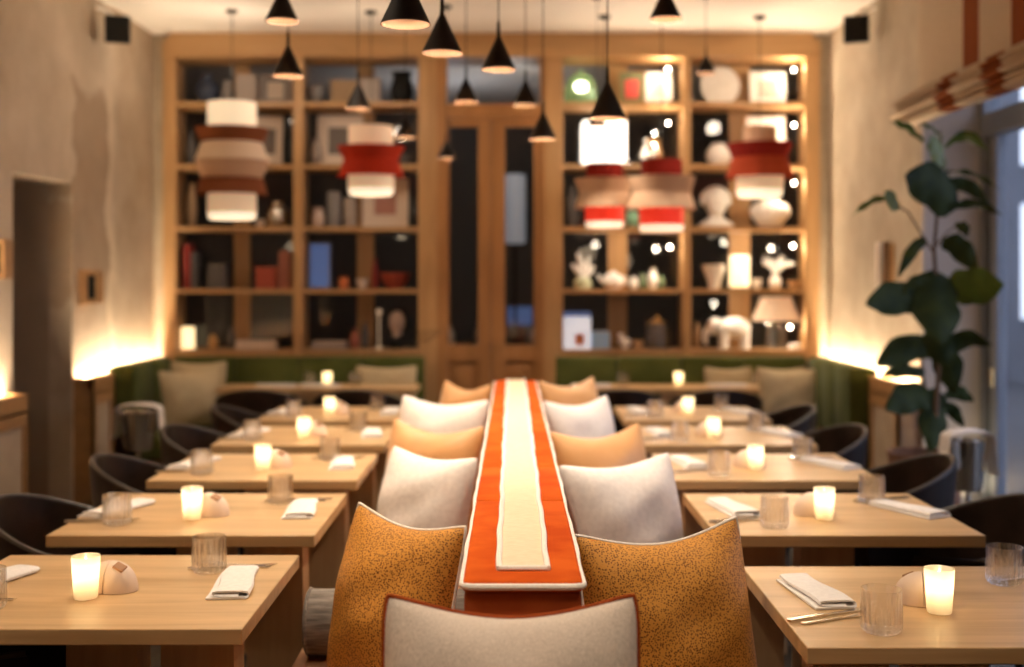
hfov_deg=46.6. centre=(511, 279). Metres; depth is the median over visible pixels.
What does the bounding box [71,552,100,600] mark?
votive candle
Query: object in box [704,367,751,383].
cushion
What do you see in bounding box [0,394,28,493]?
trim
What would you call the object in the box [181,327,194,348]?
pillar candle
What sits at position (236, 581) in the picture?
napkin
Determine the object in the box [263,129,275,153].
picture
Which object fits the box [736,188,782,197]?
diffuser
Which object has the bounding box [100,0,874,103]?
ceiling
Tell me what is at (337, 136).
picture
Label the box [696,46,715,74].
pendant lamp
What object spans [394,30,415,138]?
pendant lamp
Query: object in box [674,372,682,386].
votive candle
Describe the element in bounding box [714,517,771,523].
fork
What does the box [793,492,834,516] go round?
salt cellar
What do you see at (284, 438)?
dining table
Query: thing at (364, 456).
table knife
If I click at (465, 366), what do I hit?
door
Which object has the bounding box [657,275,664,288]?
vase
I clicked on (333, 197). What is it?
canister
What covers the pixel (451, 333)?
vase
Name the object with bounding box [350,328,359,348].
vase
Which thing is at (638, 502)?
cushion
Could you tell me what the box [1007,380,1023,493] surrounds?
ground
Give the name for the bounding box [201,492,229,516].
salt cellar
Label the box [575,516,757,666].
cushion
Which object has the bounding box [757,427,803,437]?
napkin
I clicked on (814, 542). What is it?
dining table
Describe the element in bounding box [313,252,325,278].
picture
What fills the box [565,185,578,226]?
vase
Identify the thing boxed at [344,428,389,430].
table knife
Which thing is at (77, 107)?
wall
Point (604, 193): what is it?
drum pendant
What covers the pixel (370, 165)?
drum pendant
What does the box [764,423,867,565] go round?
tub chair
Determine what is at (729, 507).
napkin
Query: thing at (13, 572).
napkin
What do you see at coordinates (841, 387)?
bench
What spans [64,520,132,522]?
fork
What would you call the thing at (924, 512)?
napkin
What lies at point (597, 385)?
napkin
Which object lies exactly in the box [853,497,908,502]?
table knife
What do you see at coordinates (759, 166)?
drum pendant
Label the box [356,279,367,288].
bowl
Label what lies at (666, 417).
dining table
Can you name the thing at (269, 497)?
fork
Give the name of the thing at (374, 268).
bottle
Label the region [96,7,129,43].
wall speaker
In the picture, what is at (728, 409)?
napkin
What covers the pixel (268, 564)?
table knife
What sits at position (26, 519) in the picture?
tub chair
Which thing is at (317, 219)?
vase
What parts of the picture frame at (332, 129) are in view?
frame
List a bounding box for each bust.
[389,311,404,348]
[698,186,733,226]
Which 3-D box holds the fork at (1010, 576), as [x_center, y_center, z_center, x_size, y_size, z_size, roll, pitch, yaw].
[1.321,0.757,3.050,0.207,0.002,0.023,0,0,-14]
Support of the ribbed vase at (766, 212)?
on the bookcase at (807, 107)
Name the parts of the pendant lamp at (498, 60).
stem, lamp shade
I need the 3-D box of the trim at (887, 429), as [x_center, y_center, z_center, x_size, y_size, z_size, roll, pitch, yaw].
[2.389,1.067,7.450,0.139,0.885,0.580,0,0,0]
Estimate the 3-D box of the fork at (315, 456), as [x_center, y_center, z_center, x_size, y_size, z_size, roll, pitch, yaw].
[-0.741,0.757,5.087,0.207,0.002,0.023,0,0,16]
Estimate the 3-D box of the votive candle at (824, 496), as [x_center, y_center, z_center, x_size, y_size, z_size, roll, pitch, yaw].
[0.988,0.708,3.766,0.067,0.102,0.067,0,0,0]
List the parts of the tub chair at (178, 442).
leg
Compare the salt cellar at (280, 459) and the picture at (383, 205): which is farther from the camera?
the picture at (383, 205)
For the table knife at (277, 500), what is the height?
0.006 m
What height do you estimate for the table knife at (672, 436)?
0.006 m
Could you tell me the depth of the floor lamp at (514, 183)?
11.32 m
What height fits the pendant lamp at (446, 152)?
1.052 m
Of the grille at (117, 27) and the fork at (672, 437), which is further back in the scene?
the grille at (117, 27)
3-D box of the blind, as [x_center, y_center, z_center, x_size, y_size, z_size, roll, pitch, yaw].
[2.354,-1.391,5.270,0.201,1.002,3.740,0,0,0]
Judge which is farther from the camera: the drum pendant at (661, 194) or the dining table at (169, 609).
the drum pendant at (661, 194)
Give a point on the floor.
(155, 649)
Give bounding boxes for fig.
[852,120,1003,504]
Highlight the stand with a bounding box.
[950,437,987,501]
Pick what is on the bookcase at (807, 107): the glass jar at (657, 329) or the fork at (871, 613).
the glass jar at (657, 329)
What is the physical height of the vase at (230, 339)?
0.174 m
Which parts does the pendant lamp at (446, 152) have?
lamp shade, cord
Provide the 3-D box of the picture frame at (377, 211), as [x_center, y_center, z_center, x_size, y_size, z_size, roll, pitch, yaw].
[-1.008,-0.612,9.481,0.365,0.396,0.061,0,0,0]
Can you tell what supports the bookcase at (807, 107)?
on the floor
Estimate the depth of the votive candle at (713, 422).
5.68 m
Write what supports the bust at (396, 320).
on the bookcase at (175, 107)
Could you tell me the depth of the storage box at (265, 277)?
9.31 m
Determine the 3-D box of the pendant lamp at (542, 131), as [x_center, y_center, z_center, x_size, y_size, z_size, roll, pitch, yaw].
[0.144,-1.274,5.525,0.130,1.242,0.130,0,0,0]
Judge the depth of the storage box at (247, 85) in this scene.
9.33 m
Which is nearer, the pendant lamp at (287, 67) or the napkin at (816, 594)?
the napkin at (816, 594)
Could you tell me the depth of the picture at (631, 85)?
9.46 m
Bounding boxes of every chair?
[0,493,176,560]
[89,453,240,507]
[160,423,254,554]
[211,404,262,435]
[214,390,310,414]
[311,390,401,406]
[597,390,664,432]
[668,390,762,414]
[763,404,816,433]
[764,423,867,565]
[804,453,957,565]
[859,493,1023,666]
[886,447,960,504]
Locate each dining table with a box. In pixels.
[0,555,298,666]
[46,493,346,666]
[146,454,377,653]
[211,426,391,530]
[217,384,419,406]
[256,407,400,511]
[596,384,758,406]
[614,407,771,458]
[630,426,817,508]
[651,454,883,653]
[683,493,985,666]
[745,566,1023,666]
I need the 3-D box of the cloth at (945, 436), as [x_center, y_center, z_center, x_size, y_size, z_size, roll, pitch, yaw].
[2.088,0.790,5.450,0.243,0.214,0.132,0,0,0]
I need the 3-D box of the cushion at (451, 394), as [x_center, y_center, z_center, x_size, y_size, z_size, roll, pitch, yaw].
[-0.297,0.787,6.421,0.184,0.465,0.371,0,0,-44]
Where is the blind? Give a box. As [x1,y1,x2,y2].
[889,0,1023,129]
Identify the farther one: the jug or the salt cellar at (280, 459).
the jug
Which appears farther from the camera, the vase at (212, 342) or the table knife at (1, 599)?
the vase at (212, 342)
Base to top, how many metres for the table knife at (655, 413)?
0.006 m
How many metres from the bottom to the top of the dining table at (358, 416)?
0.750 m
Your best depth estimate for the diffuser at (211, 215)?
8.30 m
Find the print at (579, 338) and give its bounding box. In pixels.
[575,334,583,344]
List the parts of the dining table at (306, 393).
rail, leg, leg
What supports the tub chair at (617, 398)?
on the floor
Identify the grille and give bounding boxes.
[106,16,128,41]
[845,16,866,41]
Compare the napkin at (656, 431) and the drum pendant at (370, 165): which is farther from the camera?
the drum pendant at (370, 165)
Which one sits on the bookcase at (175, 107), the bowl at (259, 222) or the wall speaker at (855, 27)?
the bowl at (259, 222)
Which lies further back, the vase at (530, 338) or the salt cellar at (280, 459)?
the vase at (530, 338)
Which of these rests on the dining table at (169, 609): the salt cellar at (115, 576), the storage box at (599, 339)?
the salt cellar at (115, 576)
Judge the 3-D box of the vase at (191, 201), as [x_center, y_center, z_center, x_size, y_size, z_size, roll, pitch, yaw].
[-2.530,-0.587,9.410,0.079,0.348,0.079,0,0,0]
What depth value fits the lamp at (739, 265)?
9.35 m
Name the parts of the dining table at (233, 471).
leg, leg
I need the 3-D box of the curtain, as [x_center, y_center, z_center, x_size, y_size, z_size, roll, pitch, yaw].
[2.630,0.080,7.133,0.340,2.860,0.015,0,0,0]
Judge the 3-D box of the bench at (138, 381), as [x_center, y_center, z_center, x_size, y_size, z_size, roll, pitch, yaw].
[-1.722,1.042,8.623,2.133,0.935,1.285,0,0,0]
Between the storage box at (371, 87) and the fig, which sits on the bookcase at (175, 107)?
the storage box at (371, 87)
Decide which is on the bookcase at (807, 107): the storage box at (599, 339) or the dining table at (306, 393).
the storage box at (599, 339)
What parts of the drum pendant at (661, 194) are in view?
cord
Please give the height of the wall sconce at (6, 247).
0.230 m
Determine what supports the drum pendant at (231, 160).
hanging from the ceiling
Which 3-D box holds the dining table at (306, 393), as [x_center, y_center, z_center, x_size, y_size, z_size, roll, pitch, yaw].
[-1.370,1.135,8.530,1.400,0.750,0.360,0,0,0]
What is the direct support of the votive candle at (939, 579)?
on the dining table at (984, 627)
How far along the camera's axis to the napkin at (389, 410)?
6.73 m
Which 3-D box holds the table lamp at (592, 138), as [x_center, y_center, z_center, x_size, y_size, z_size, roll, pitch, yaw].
[0.724,-1.071,9.410,0.344,0.350,0.240,0,0,0]
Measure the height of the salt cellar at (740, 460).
0.072 m
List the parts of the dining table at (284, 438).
leg, leg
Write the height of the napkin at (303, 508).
0.019 m
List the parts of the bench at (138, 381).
bench frame, seat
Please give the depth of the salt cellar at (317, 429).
5.76 m
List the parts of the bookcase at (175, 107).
shelf, shelf, shelf, shelf, shelf, panel, shelf, shelf, shelf, shelf, shelf, panel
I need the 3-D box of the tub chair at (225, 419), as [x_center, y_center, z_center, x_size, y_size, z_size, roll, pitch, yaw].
[-1.433,1.113,6.829,0.575,0.798,0.636,0,0,-4]
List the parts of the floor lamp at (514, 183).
lamp shade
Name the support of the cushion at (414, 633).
on the banquette
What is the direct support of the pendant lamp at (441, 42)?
hanging from the ceiling
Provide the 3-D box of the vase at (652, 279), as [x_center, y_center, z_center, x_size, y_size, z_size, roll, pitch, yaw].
[1.115,-0.009,9.410,0.079,0.158,0.079,0,0,0]
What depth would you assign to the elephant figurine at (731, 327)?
9.32 m
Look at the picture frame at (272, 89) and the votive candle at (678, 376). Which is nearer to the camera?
the votive candle at (678, 376)
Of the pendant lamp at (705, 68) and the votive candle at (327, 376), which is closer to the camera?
the pendant lamp at (705, 68)
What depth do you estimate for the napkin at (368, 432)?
5.77 m
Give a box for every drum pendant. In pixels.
[194,9,268,219]
[337,10,404,195]
[575,14,630,227]
[627,5,695,231]
[726,15,793,197]
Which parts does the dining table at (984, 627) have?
leg, leg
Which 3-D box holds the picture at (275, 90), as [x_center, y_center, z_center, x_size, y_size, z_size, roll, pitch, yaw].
[-1.882,-1.507,9.470,0.131,0.140,0.006,0,-6,0]
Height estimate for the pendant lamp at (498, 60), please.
1.114 m
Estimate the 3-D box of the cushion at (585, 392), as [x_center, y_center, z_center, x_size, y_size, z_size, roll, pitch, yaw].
[0.353,0.777,6.418,0.408,0.485,0.184,0,0,-40]
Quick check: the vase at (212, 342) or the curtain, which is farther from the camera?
the vase at (212, 342)
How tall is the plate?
0.316 m
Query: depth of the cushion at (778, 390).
8.11 m
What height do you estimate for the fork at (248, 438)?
0.002 m
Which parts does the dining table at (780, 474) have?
leg, leg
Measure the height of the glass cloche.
0.290 m
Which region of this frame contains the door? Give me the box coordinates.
[385,57,544,442]
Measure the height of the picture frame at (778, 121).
0.405 m
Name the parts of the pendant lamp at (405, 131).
lamp shade, cord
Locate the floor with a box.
[151,547,1014,666]
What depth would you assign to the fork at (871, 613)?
2.67 m
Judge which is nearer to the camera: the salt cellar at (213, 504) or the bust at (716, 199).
the salt cellar at (213, 504)
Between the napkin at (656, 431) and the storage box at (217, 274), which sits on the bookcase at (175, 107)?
the storage box at (217, 274)
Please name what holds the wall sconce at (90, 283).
attached to the wall at (77, 107)
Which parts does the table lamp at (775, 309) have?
lamp shade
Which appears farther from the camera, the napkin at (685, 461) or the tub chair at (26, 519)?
the napkin at (685, 461)
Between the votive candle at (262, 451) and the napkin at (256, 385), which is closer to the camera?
the votive candle at (262, 451)
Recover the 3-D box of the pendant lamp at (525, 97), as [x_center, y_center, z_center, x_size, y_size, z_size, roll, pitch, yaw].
[0.069,-1.393,6.067,0.130,1.003,0.130,0,0,0]
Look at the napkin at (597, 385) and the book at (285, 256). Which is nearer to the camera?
the napkin at (597, 385)
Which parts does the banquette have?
seat, runner cord, edge cord, runner cord, runner cord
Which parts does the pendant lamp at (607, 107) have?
stem, lamp shade, cord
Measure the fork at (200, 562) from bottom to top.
0.002 m
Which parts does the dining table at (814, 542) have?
leg, leg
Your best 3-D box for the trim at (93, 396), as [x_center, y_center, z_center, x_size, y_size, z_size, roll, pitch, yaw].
[-2.724,1.067,7.765,0.129,0.885,0.390,0,0,0]
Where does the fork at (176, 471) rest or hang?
on the dining table at (233, 471)
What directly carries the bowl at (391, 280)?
on the bookcase at (175, 107)
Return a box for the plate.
[701,67,739,101]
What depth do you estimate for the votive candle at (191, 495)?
3.75 m
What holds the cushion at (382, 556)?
on the banquette
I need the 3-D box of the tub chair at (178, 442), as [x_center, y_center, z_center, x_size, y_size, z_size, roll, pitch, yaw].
[-1.433,1.113,5.861,0.575,0.798,0.636,0,0,5]
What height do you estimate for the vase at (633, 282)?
0.095 m
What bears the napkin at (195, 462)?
on the dining table at (233, 471)
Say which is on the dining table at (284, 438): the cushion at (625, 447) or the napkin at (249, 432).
the napkin at (249, 432)
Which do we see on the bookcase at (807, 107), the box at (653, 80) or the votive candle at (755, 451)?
the box at (653, 80)
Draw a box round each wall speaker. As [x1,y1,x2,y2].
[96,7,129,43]
[843,7,875,43]
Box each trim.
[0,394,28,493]
[74,373,113,506]
[162,33,820,65]
[869,376,920,468]
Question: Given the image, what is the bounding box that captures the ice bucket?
[119,409,157,458]
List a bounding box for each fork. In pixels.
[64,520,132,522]
[157,471,210,472]
[198,561,270,567]
[218,438,262,439]
[269,497,324,500]
[315,456,360,458]
[645,437,684,439]
[674,469,719,472]
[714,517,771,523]
[800,611,878,624]
[855,496,910,499]
[991,575,1023,578]
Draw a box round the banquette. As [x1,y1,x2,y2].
[292,379,586,666]
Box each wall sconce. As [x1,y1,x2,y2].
[0,239,12,278]
[78,269,103,304]
[876,242,893,288]
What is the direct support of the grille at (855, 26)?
attached to the wall speaker at (855, 27)
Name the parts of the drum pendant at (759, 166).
cord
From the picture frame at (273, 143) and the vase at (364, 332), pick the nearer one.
the vase at (364, 332)
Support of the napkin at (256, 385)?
on the dining table at (306, 393)
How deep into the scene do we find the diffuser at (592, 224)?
8.50 m
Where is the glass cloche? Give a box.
[564,69,597,101]
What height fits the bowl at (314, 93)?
0.142 m
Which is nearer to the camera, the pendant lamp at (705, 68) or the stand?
the stand
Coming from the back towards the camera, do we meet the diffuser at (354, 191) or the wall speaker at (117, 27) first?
the diffuser at (354, 191)
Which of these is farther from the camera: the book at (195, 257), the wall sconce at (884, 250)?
the book at (195, 257)
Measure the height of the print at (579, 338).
0.090 m
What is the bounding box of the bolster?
[302,587,464,656]
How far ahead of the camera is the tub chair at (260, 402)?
7.77 m
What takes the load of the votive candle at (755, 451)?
on the dining table at (780, 474)
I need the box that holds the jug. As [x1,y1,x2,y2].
[706,143,731,163]
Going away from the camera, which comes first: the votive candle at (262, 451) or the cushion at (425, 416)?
the votive candle at (262, 451)
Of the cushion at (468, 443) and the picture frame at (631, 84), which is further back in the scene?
the picture frame at (631, 84)
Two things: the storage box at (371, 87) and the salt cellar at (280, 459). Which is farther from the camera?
the storage box at (371, 87)
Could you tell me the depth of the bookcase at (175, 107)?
9.20 m
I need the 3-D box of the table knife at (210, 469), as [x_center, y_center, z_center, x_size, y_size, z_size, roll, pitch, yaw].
[-1.295,0.756,4.725,0.231,0.006,0.019,0,0,-10]
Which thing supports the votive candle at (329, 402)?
on the dining table at (358, 416)
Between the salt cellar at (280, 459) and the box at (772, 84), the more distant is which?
the box at (772, 84)
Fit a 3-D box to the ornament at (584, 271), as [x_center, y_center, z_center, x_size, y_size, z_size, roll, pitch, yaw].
[0.561,-0.072,9.411,0.149,0.284,0.143,0,0,44]
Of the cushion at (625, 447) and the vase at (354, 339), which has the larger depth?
the vase at (354, 339)
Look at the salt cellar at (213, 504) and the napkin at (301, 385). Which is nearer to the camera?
the salt cellar at (213, 504)
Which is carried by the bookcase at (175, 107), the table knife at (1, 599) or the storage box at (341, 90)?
the storage box at (341, 90)
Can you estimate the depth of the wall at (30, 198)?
7.55 m
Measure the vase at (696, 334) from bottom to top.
0.206 m
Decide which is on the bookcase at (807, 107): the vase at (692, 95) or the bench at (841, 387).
the vase at (692, 95)
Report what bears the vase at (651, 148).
on the bookcase at (807, 107)
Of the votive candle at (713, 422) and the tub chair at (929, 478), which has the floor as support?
the tub chair at (929, 478)
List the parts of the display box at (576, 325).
lid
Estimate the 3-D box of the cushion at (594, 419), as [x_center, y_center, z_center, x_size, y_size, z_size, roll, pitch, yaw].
[0.349,0.782,5.444,0.418,0.475,0.174,0,0,-41]
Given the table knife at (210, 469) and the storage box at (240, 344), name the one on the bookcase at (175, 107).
the storage box at (240, 344)
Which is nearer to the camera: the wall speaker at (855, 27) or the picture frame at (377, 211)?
the wall speaker at (855, 27)
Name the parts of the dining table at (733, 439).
leg, leg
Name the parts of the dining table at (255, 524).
leg, leg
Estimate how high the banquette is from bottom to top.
0.956 m
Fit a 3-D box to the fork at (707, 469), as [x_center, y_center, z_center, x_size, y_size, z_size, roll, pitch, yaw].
[0.730,0.757,4.714,0.207,0.002,0.023,0,0,-24]
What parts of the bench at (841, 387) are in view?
bench frame, panel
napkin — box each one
[0,564,39,583]
[77,498,155,518]
[165,456,220,469]
[205,565,258,599]
[226,427,270,437]
[255,384,296,386]
[266,407,302,414]
[281,498,317,518]
[300,384,340,386]
[328,456,354,469]
[361,428,381,437]
[379,407,399,414]
[571,384,610,386]
[625,406,653,413]
[644,427,675,436]
[670,454,708,468]
[704,497,760,516]
[707,384,746,386]
[721,407,760,414]
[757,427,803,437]
[776,573,856,609]
[799,456,861,470]
[868,499,950,519]
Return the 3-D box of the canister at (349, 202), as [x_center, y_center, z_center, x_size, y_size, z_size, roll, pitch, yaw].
[-1.281,-0.532,9.410,0.100,0.237,0.100,0,0,0]
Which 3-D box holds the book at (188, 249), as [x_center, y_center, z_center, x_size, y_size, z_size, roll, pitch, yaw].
[-2.554,-0.105,9.412,0.055,0.349,0.163,0,0,0]
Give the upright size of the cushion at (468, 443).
0.455 m
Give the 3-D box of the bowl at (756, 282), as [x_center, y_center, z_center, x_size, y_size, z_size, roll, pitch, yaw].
[1.937,0.030,9.410,0.079,0.079,0.079,0,0,0]
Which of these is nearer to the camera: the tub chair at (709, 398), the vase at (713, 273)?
the tub chair at (709, 398)
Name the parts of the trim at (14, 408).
wall panel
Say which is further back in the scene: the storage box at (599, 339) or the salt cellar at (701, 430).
the storage box at (599, 339)
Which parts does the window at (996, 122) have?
handle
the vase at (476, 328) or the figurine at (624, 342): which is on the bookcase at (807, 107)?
the figurine at (624, 342)
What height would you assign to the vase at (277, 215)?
0.206 m
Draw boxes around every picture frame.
[257,116,282,163]
[260,75,290,101]
[318,115,362,163]
[362,178,408,226]
[619,72,644,101]
[745,116,785,140]
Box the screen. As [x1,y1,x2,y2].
[507,306,532,343]
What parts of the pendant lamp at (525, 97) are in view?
lamp shade, cord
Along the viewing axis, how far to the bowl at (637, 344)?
9.38 m
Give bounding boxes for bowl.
[255,219,264,226]
[306,86,325,101]
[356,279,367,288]
[380,273,409,288]
[400,154,414,163]
[632,340,643,348]
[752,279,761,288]
[787,281,798,288]
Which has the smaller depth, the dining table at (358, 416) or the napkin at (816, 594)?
the napkin at (816, 594)
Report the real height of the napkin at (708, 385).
0.019 m
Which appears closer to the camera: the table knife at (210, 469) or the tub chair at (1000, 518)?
the tub chair at (1000, 518)
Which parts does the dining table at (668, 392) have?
leg, rail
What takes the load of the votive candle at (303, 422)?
on the dining table at (284, 438)
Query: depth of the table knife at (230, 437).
5.69 m
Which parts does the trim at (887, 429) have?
wall panel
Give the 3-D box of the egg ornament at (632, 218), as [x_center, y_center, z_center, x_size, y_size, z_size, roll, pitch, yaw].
[0.957,-0.483,9.410,0.110,0.138,0.110,0,0,0]
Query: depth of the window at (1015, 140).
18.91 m
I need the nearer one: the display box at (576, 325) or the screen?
the display box at (576, 325)
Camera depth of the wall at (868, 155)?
8.23 m
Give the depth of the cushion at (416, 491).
3.72 m
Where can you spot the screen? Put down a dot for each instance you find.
(524, 313)
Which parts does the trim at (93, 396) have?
wall panel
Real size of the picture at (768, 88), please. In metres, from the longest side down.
0.143 x 0.139 x 0.006 m
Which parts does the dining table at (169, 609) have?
leg, leg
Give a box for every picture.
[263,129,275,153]
[267,82,283,98]
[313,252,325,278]
[328,127,347,154]
[374,191,396,214]
[625,79,638,97]
[653,83,663,95]
[758,80,776,97]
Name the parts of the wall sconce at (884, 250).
plate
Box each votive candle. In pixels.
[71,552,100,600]
[181,486,202,520]
[254,443,271,470]
[297,416,310,438]
[322,372,331,383]
[324,396,335,415]
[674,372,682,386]
[682,396,693,414]
[707,416,720,438]
[747,444,763,470]
[813,486,834,520]
[924,565,954,614]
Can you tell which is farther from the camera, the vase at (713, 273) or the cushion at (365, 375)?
the vase at (713, 273)
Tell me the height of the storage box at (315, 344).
0.057 m
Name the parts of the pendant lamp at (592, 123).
lamp shade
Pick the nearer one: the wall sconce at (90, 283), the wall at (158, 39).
the wall sconce at (90, 283)
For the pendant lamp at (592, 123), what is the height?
0.866 m
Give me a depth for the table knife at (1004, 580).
2.99 m
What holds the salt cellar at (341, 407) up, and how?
on the dining table at (358, 416)
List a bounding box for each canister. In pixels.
[327,191,340,226]
[344,197,355,226]
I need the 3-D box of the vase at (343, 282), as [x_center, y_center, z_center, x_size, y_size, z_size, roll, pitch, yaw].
[-1.329,0.022,9.410,0.087,0.095,0.087,0,0,0]
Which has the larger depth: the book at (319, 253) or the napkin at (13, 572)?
the book at (319, 253)
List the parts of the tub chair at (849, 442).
leg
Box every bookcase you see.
[163,57,436,403]
[545,57,819,384]
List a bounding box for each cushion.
[159,368,220,427]
[170,361,226,394]
[327,502,466,666]
[356,366,416,398]
[377,446,476,588]
[381,594,639,666]
[385,418,483,535]
[399,395,487,476]
[439,380,491,448]
[539,377,598,415]
[544,395,615,438]
[550,423,646,473]
[559,452,683,542]
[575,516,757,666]
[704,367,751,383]
[756,367,805,395]
[758,369,816,429]
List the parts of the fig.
stem, stem, stem, stem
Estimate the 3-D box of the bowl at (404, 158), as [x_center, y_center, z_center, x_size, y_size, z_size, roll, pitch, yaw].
[-0.830,-0.944,9.410,0.126,0.095,0.126,0,0,0]
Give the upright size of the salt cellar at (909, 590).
0.072 m
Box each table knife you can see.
[0,598,16,600]
[64,518,140,521]
[156,469,215,471]
[188,563,276,570]
[217,437,266,438]
[265,498,332,502]
[311,456,365,459]
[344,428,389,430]
[622,413,656,415]
[643,436,680,439]
[673,467,714,471]
[709,515,767,522]
[787,607,865,622]
[788,456,833,459]
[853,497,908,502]
[994,576,1023,582]
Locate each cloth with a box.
[111,403,164,438]
[938,428,999,477]
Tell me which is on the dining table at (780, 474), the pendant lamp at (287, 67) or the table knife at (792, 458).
the table knife at (792, 458)
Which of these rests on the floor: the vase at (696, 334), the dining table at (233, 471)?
the dining table at (233, 471)
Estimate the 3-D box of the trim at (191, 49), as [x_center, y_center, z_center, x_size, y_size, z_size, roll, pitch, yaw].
[-0.159,-1.816,9.390,5.079,0.184,0.420,0,0,0]
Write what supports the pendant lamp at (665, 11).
hanging from the ceiling
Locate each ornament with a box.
[571,253,594,288]
[626,210,638,226]
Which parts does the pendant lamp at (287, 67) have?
stem, lamp shade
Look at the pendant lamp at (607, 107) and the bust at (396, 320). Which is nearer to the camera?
the pendant lamp at (607, 107)
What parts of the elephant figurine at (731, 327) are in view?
leg, leg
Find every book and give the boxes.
[183,244,194,288]
[191,252,200,288]
[279,250,292,288]
[309,243,330,288]
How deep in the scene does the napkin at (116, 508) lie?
3.88 m
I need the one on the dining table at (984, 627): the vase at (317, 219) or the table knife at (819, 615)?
the table knife at (819, 615)
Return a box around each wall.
[0,0,153,501]
[13,177,48,495]
[154,35,827,356]
[828,0,921,446]
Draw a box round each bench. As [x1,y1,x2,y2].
[107,356,424,464]
[555,356,876,469]
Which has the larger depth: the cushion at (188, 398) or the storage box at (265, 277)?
the storage box at (265, 277)
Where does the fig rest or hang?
on the floor
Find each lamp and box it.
[265,0,298,24]
[272,25,303,78]
[345,71,370,110]
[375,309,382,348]
[380,0,430,29]
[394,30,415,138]
[422,0,461,56]
[437,5,455,158]
[454,67,477,103]
[481,0,515,72]
[505,174,524,343]
[513,0,537,106]
[529,100,556,140]
[581,121,626,163]
[587,98,606,126]
[589,0,625,120]
[649,0,681,22]
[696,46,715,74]
[729,255,749,288]
[752,297,799,348]
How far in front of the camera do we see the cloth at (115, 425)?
7.24 m
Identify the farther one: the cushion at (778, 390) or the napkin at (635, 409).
the cushion at (778, 390)
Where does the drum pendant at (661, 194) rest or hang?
hanging from the ceiling
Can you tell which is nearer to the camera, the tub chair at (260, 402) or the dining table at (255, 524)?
the dining table at (255, 524)
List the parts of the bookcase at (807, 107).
shelf, shelf, shelf, shelf, shelf, panel, shelf, shelf, shelf, shelf, shelf, panel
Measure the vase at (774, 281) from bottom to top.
0.268 m
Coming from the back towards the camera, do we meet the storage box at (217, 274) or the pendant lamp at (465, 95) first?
the storage box at (217, 274)
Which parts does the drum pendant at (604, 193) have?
cord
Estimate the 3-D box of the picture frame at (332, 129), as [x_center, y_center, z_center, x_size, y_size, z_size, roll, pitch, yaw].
[-1.370,-1.107,9.482,0.357,0.420,0.063,0,0,0]
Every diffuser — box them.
[207,212,255,219]
[348,187,393,195]
[586,221,622,227]
[639,224,683,231]
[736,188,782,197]
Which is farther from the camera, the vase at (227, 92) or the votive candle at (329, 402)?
the vase at (227, 92)
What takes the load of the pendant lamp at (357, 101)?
hanging from the ceiling
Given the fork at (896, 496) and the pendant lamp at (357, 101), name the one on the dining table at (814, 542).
the fork at (896, 496)
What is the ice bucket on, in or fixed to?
on the floor
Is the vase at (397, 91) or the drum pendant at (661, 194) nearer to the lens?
the drum pendant at (661, 194)
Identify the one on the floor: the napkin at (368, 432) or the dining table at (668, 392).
the dining table at (668, 392)
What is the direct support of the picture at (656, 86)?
attached to the box at (653, 80)
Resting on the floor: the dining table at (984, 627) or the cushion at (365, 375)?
the dining table at (984, 627)
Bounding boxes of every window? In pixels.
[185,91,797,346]
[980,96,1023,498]
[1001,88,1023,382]
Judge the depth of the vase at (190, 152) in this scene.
9.39 m
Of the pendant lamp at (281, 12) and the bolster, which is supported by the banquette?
the bolster
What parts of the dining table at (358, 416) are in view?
leg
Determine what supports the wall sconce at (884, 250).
attached to the wall at (868, 155)
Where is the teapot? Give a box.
[596,270,628,288]
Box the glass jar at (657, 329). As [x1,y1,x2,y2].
[646,315,669,348]
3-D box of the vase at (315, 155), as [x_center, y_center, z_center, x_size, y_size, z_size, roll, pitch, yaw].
[-1.550,-1.007,9.410,0.087,0.221,0.087,0,0,0]
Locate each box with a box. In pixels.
[208,265,227,288]
[236,74,259,101]
[236,340,279,348]
[255,267,278,288]
[311,341,347,348]
[331,80,356,101]
[360,78,381,101]
[563,312,590,348]
[591,331,609,348]
[645,73,671,101]
[749,72,785,101]
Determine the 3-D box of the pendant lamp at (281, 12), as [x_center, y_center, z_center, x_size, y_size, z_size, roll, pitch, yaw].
[-0.879,-1.442,4.550,0.130,0.906,0.130,0,0,0]
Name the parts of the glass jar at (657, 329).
lid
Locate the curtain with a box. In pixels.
[922,103,979,503]
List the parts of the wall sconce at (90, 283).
plate, dark panel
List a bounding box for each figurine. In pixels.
[616,333,630,348]
[703,317,750,348]
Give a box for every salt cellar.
[98,560,138,593]
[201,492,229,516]
[270,449,291,468]
[310,421,327,436]
[335,401,349,413]
[672,401,695,413]
[695,421,721,436]
[732,449,764,467]
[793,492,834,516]
[892,571,925,606]
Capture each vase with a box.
[186,132,195,163]
[187,184,196,226]
[195,74,218,101]
[208,334,217,348]
[221,81,234,99]
[226,326,235,348]
[266,201,289,226]
[310,138,321,163]
[311,207,324,226]
[339,277,348,288]
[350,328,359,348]
[361,322,368,348]
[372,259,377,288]
[390,71,413,101]
[449,326,454,343]
[474,321,477,343]
[527,326,533,343]
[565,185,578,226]
[630,277,637,288]
[639,273,646,288]
[640,138,663,159]
[648,269,657,288]
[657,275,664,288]
[691,93,694,101]
[693,322,700,348]
[702,265,725,288]
[749,199,790,226]
[762,255,795,288]
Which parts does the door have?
pane, panel, frame, panel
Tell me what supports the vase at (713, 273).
on the bookcase at (807, 107)

